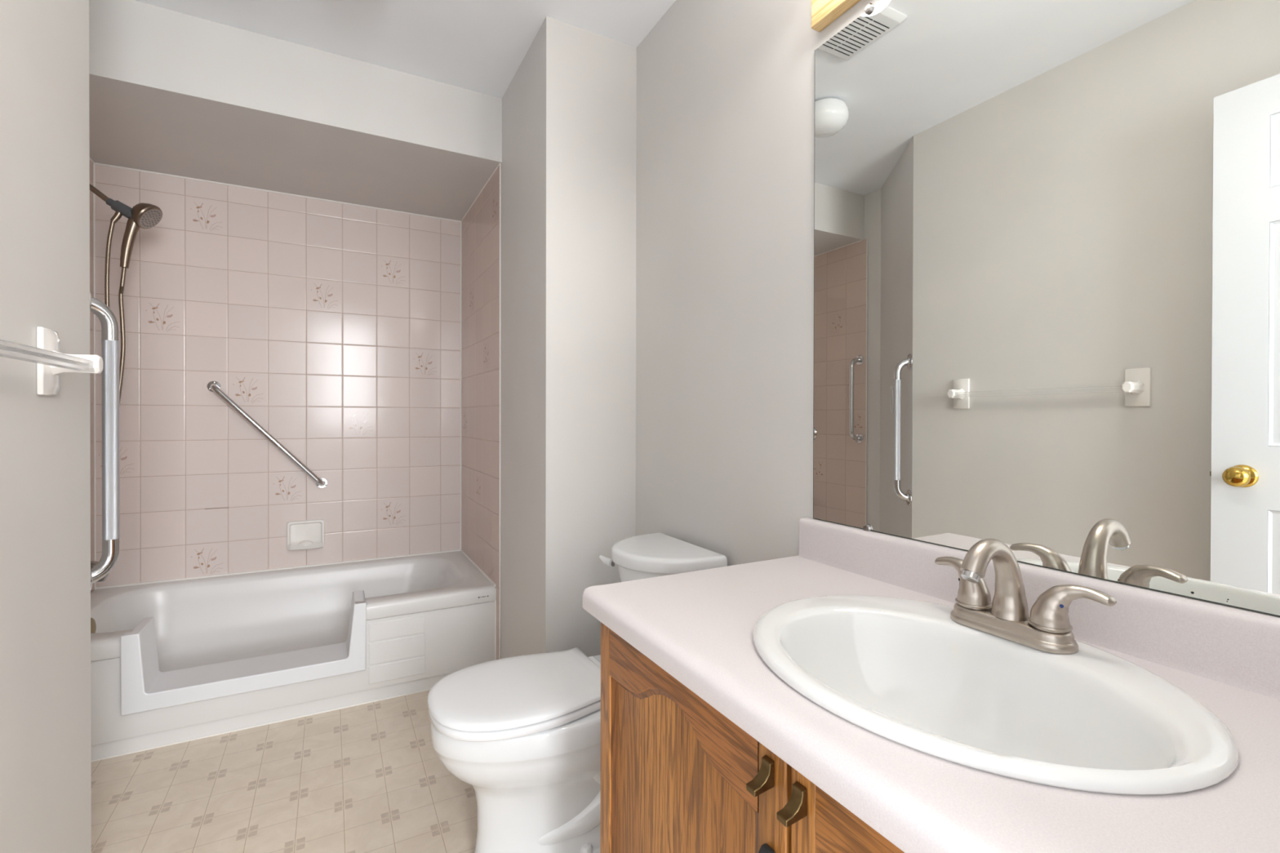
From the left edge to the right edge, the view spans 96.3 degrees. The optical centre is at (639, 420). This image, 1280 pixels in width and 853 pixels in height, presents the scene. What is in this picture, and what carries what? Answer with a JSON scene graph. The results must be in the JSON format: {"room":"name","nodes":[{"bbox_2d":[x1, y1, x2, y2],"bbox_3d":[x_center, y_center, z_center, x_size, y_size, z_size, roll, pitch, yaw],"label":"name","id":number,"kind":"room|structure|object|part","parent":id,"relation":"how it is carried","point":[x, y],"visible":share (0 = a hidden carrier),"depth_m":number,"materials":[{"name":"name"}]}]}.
{"room":"bathroom","nodes":[
{"label":"bathroom","id":0,"kind":"room"},
{"bbox_2d":[0,0,91,852],"bbox_3d":[-1.068,-0.108,0.362,0.565,2.423,1.853,0,0,-28],"label":"wall","id":1,"kind":"structure","parent":0,"point":[46,756],"depth_m":1.10,"materials":[{"name":"paint"}]},
{"bbox_2d":[0,326,102,395],"bbox_3d":[-0.963,-0.110,0.852,0.083,0.128,0.681,0,0,-28],"label":"towel bar","id":2,"kind":"object","parent":1,"relation":"attached to","point":[51,362],"visible":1,"depth_m":1.07,"materials":[{"name":"ceramic"}]},
{"bbox_3d":[-0.942,-0.104,0.864,0.020,0.020,0.607,0,0,-28],"label":"acrylic rod","id":3,"kind":"part","parent":2,"relation":"part of","materials":[{"name":"white"}]},
{"bbox_3d":[-1.138,-0.112,1.105,0.016,0.128,0.069,0,0,-28],"label":"mounting plate","id":4,"kind":"part","parent":2,"relation":"part of","materials":[{"name":"ceramic"}]},
{"bbox_3d":[-1.104,-0.111,1.123,0.073,0.051,0.047,0,0,-28],"label":"post","id":5,"kind":"part","parent":2,"relation":"part of","materials":[{"name":"ceramic"}]},
{"bbox_2d":[91,689,477,852],"bbox_3d":[-0.734,1.130,1.372,2.110,0.060,3.500,0,0,-28],"label":"floor","id":6,"kind":"structure","parent":0,"point":[369,777],"depth_m":1.69,"materials":[{"name":"tile"}]},
{"bbox_2d":[90,551,495,759],"bbox_3d":[-1.438,0.892,2.406,1.481,0.402,0.761,0,0,-28],"label":"bathtub","id":7,"kind":"object","parent":6,"relation":"on","point":[179,660],"visible":0.87,"depth_m":2.29,"materials":[{"name":"plastic"}]},
{"bbox_3d":[-2.010,0.759,2.102,0.013,0.068,0.068,0,0,-28],"label":"overflow plate","id":8,"kind":"part","parent":7,"relation":"part of","materials":[{"name":"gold metal"}]},
{"bbox_2d":[427,532,727,852],"bbox_3d":[-0.179,0.732,1.536,0.739,0.736,0.386,0,0,-28],"label":"toilet","id":9,"kind":"object","parent":6,"relation":"on","point":[524,731],"visible":0.66,"depth_m":1.39,"materials":[{"name":"white ceramic"}]},
{"bbox_3d":[-0.305,0.678,1.462,0.442,0.022,0.361,0,0,-28],"label":"lid","id":10,"kind":"part","parent":9,"relation":"part of","materials":[{"name":"white plastic"}]},
{"bbox_3d":[-0.305,0.702,1.462,0.438,0.026,0.357,0,0,-28],"label":"seat","id":11,"kind":"part","parent":9,"relation":"part of","materials":[{"name":"white plastic"}]},
{"bbox_3d":[-0.236,0.907,1.501,0.591,0.386,0.362,0,0,-28],"label":"bowl","id":12,"kind":"part","parent":9,"relation":"part of","materials":[{"name":"white ceramic"}]},
{"bbox_2d":[594,654,600,662],"bbox_3d":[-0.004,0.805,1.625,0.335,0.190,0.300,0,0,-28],"label":"toilet seat hinge","id":13,"kind":"object","parent":9,"relation":"attached to","point":[598,657],"depth_m":1.71,"materials":[{"name":"white plastic"}]},
{"bbox_3d":[-0.106,0.430,1.748,0.026,0.026,0.064,0,0,-43],"label":"flush lever","id":14,"kind":"part","parent":9,"relation":"part of","materials":[{"name":"white plastic"}]},
{"bbox_3d":[0.047,0.560,1.651,0.220,0.310,0.356,0,0,-28],"label":"tank","id":15,"kind":"part","parent":9,"relation":"part of","materials":[{"name":"white ceramic"}]},
{"bbox_3d":[0.041,0.385,1.647,0.236,0.042,0.376,0,0,-28],"label":"tank lid","id":16,"kind":"part","parent":9,"relation":"part of","materials":[{"name":"white ceramic"}]},
{"bbox_2d":[600,622,904,852],"bbox_3d":[0.394,0.727,0.701,0.555,0.756,1.044,0,0,-28],"label":"vanity cabinet","id":17,"kind":"object","parent":6,"relation":"on","point":[678,775],"visible":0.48,"depth_m":0.79,"materials":[{"name":"brown wood"}]},
{"bbox_3d":[0.049,0.401,0.835,0.020,0.097,0.396,0,0,-28],"label":"rail","id":18,"kind":"part","parent":17,"relation":"part of","materials":[{"name":"brown wood"}]},
{"bbox_3d":[0.046,0.666,0.835,0.006,0.536,0.398,0,0,-28],"label":"moulding","id":19,"kind":"part","parent":17,"relation":"part of","materials":[{"name":"brown wood"}]},
{"bbox_3d":[0.052,0.659,0.838,0.008,0.560,0.404,0,0,-28],"label":"door","id":20,"kind":"part","parent":17,"relation":"part of","materials":[{"name":"brown wood"}]},
{"bbox_3d":[0.132,0.391,0.631,0.028,0.032,0.015,0,0,-28],"label":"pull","id":21,"kind":"part","parent":17,"relation":"part of","materials":[{"name":"brown metal"}]},
{"bbox_3d":[0.156,0.394,0.588,0.028,0.032,0.015,0,0,-28],"label":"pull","id":22,"kind":"part","parent":17,"relation":"part of","materials":[{"name":"brown metal"}]},
{"bbox_3d":[0.280,0.404,0.408,0.020,0.097,0.396,0,0,-28],"label":"rail","id":23,"kind":"part","parent":17,"relation":"part of","materials":[{"name":"brown wood"}]},
{"bbox_2d":[582,517,1279,852],"bbox_3d":[0.390,0.286,0.711,0.554,0.123,1.074,0,0,-28],"label":"countertop","id":24,"kind":"structure","parent":17,"relation":"on","point":[697,626],"depth_m":0.65,"materials":[{"name":"laminate"}]},
{"bbox_2d":[752,595,1239,795],"bbox_3d":[0.385,0.377,0.728,0.438,0.159,0.525,0,0,-28],"label":"sink","id":25,"kind":"object","parent":24,"relation":"in","point":[901,671],"visible":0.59,"depth_m":0.72,"materials":[{"name":"ceramic"}]},
{"bbox_2d":[934,537,1116,654],"bbox_3d":[0.487,0.230,0.787,0.132,0.137,0.235,0,0,-28],"label":"faucet","id":26,"kind":"object","parent":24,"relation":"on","point":[1048,628],"visible":1,"depth_m":0.77,"materials":[{"name":"silver metal"}]},
{"bbox_3d":[0.484,0.241,0.868,0.045,0.058,0.089,0,0,-28],"label":"lever handle","id":27,"kind":"part","parent":26,"relation":"part of","materials":[{"name":"silver metal"}]},
{"bbox_3d":[0.485,0.220,0.785,0.124,0.118,0.046,0,0,-28],"label":"spout","id":28,"kind":"part","parent":26,"relation":"part of","materials":[{"name":"silver metal"}]},
{"bbox_3d":[0.519,0.286,0.804,0.060,0.024,0.163,0,0,-28],"label":"plate","id":29,"kind":"part","parent":26,"relation":"part of","materials":[{"name":"silver metal"}]},
{"bbox_3d":[0.554,0.241,0.740,0.045,0.058,0.089,0,0,-28],"label":"lever handle","id":30,"kind":"part","parent":26,"relation":"part of","materials":[{"name":"silver metal"}]},
{"bbox_2d":[88,0,502,221],"bbox_3d":[-1.426,-1.199,2.373,1.501,0.262,0.822,0,0,-28],"label":"wall","id":31,"kind":"structure","parent":0,"point":[171,92],"depth_m":2.14,"materials":[{"name":"paint"}]},
{"bbox_2d":[134,0,675,98],"bbox_3d":[-0.729,-1.354,1.360,2.110,0.060,3.500,0,0,-28],"label":"ceiling","id":32,"kind":"structure","parent":0,"point":[478,46],"depth_m":1.92,"materials":[{"name":"paint"}]},
{"bbox_2d":[501,16,636,658],"bbox_3d":[-0.471,-0.118,2.646,0.437,2.423,1.493,0,0,-28],"label":"wall","id":33,"kind":"structure","parent":0,"point":[569,108],"depth_m":1.98,"materials":[{"name":"paint"}]},
{"bbox_2d":[91,688,431,761],"bbox_3d":[-1.274,1.094,2.102,1.485,0.007,0.007,0,0,-28],"label":"trim","id":34,"kind":"structure","parent":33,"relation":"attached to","point":[275,722],"depth_m":2.04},
{"bbox_2d":[94,549,460,589],"bbox_3d":[-1.619,0.703,2.741,1.485,0.013,0.013,0,0,-28],"label":"trim","id":35,"kind":"structure","parent":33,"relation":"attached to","point":[446,551],"depth_m":2.67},
{"bbox_2d":[460,549,495,586],"bbox_3d":[-0.790,0.704,2.770,0.012,0.012,0.736,0,0,-28],"label":"trim","id":36,"kind":"structure","parent":33,"relation":"attached to","point":[461,550],"depth_m":2.73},
{"bbox_2d":[461,163,499,221],"bbox_3d":[-0.770,-1.068,2.730,0.006,0.006,0.807,0,0,-28],"label":"trim","id":37,"kind":"structure","parent":33,"relation":"attached to","point":[499,163],"depth_m":2.65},
{"bbox_2d":[461,165,501,659],"bbox_3d":[-0.771,0.012,2.737,0.005,2.162,0.805,0,0,-28],"label":"tiles","id":38,"kind":"structure","parent":33,"relation":"attached to","point":[480,227],"depth_m":2.64,"materials":[{"name":"pink tile"}]},
{"bbox_2d":[494,588,496,659],"bbox_3d":[-0.615,0.906,2.445,0.010,0.378,0.010,0,0,-6],"label":"trim","id":39,"kind":"structure","parent":33,"relation":"attached to","point":[495,588],"depth_m":2.44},
{"bbox_2d":[499,163,501,658],"bbox_3d":[-0.582,0.014,2.382,0.006,2.162,0.006,0,0,-28],"label":"trim","id":40,"kind":"structure","parent":33,"relation":"attached to","point":[500,163],"depth_m":2.38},
{"bbox_2d":[635,0,880,566],"bbox_3d":[0.507,-0.109,1.186,0.102,2.423,2.007,0,0,-28],"label":"wall","id":41,"kind":"structure","parent":0,"point":[726,88],"depth_m":1.57,"materials":[{"name":"paint"}]},
{"bbox_2d":[811,0,860,31],"bbox_3d":[0.472,-0.937,0.968,0.164,0.154,0.610,0,0,-28],"label":"vanity light","id":42,"kind":"object","parent":41,"relation":"attached to","point":[824,12],"visible":1,"depth_m":1.23,"materials":[{"name":"gold wood"}]},
{"bbox_2d":[799,517,1279,700],"bbox_3d":[0.622,0.268,0.836,0.026,0.087,1.074,0,0,-28],"label":"backsplash","id":43,"kind":"structure","parent":41,"relation":"attached to","point":[1237,647],"depth_m":0.77,"materials":[{"name":"laminate"}]},
{"bbox_2d":[813,0,1279,617],"bbox_3d":[0.635,-0.302,0.828,0.010,1.064,1.037,0,0,-28],"label":"mirror","id":44,"kind":"object","parent":41,"relation":"attached to","point":[1046,233],"visible":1,"depth_m":0.85,"materials":[{"name":"clear glass"}]},
{"bbox_3d":[-1.624,-0.114,1.394,0.565,2.423,0.491,0,0,-28],"label":"wall","id":45,"kind":"structure","parent":0,"visible":0},
{"bbox_2d":[89,291,119,589],"bbox_3d":[-1.283,0.047,1.361,0.076,0.723,0.073,0,0,23],"label":"grab bar","id":46,"kind":"object","parent":45,"relation":"attached to","point":[108,321],"visible":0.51,"depth_m":1.37,"materials":[{"name":"silver metal"}]},
{"bbox_3d":[-2.134,-0.117,1.931,0.178,2.423,0.939,0,0,-28],"label":"wall","id":47,"kind":"structure","parent":0,"visible":0},
{"bbox_2d":[89,160,94,592],"bbox_3d":[-2.072,0.013,2.014,0.005,2.162,0.843,0,0,-28],"label":"tiles","id":48,"kind":"structure","parent":47,"relation":"attached to","point":[91,197],"depth_m":2.36,"materials":[{"name":"pink tile"}]},
{"bbox_2d":[90,559,108,582],"bbox_3d":[-2.030,0.551,2.089,0.140,0.085,0.057,0,0,-28],"label":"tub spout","id":49,"kind":"object","parent":48,"relation":"attached to","point":[93,563],"visible":0.1,"depth_m":2.10,"materials":[{"name":"silver metal"}]},
{"bbox_2d":[89,183,162,405],"bbox_3d":[-1.953,-0.407,2.111,0.299,1.032,0.100,0,0,-28],"label":"shower","id":50,"kind":"object","parent":48,"relation":"attached to","point":[143,215],"visible":0.57,"depth_m":2.13,"materials":[{"name":"silver metal"}]},
{"bbox_3d":[-2.021,-0.849,2.087,0.156,0.104,0.019,0,0,-28],"label":"shower arm","id":51,"kind":"part","parent":50,"relation":"part of","materials":[{"name":"silver metal"}]},
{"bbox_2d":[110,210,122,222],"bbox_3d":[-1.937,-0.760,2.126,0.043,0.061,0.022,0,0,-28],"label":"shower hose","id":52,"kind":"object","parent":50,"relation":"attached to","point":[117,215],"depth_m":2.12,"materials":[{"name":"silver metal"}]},
{"bbox_3d":[-1.896,-0.687,2.152,0.086,0.228,0.052,0,0,-28],"label":"handle","id":53,"kind":"part","parent":50,"relation":"part of","materials":[{"name":"silver metal"}]},
{"bbox_3d":[-1.727,-0.120,2.751,1.673,2.423,0.117,0,0,-28],"label":"wall","id":54,"kind":"structure","parent":0,"visible":0},
{"bbox_2d":[93,163,96,587],"bbox_3d":[-2.271,-0.183,2.385,0.009,1.774,0.009,0,0,-28],"label":"trim","id":55,"kind":"structure","parent":54,"relation":"attached to","point":[94,164],"depth_m":2.38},
{"bbox_2d":[93,162,461,222],"bbox_3d":[-1.615,-1.070,2.733,1.485,0.012,0.012,0,0,-28],"label":"trim","id":56,"kind":"structure","parent":54,"relation":"attached to","point":[95,163],"depth_m":2.66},
{"bbox_2d":[95,164,460,586],"bbox_3d":[-1.618,-0.168,2.739,1.485,1.804,0.006,0,0,-28],"label":"wall tiles","id":57,"kind":"structure","parent":54,"relation":"attached to","point":[335,326],"depth_m":2.69,"materials":[{"name":"pink tile"}]},
{"bbox_2d":[206,381,328,488],"bbox_3d":[-1.716,0.077,2.654,0.476,0.508,0.055,0,0,-28],"label":"grab bar","id":58,"kind":"object","parent":57,"relation":"attached to","point":[212,386],"visible":1,"depth_m":2.63,"materials":[{"name":"silver metal"}]},
{"bbox_2d":[286,519,324,551],"bbox_3d":[-1.588,0.548,2.724,0.158,0.136,0.058,0,0,-28],"label":"soap dish","id":59,"kind":"object","parent":57,"relation":"attached to","point":[304,535],"visible":1,"depth_m":2.73,"materials":[{"name":"ceramic"}]},
{"bbox_2d":[460,222,461,549],"bbox_3d":[-0.964,-0.184,3.090,0.010,1.774,0.010,0,0,-28],"label":"trim","id":60,"kind":"structure","parent":54,"relation":"attached to","point":[460,222],"depth_m":3.08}
]}

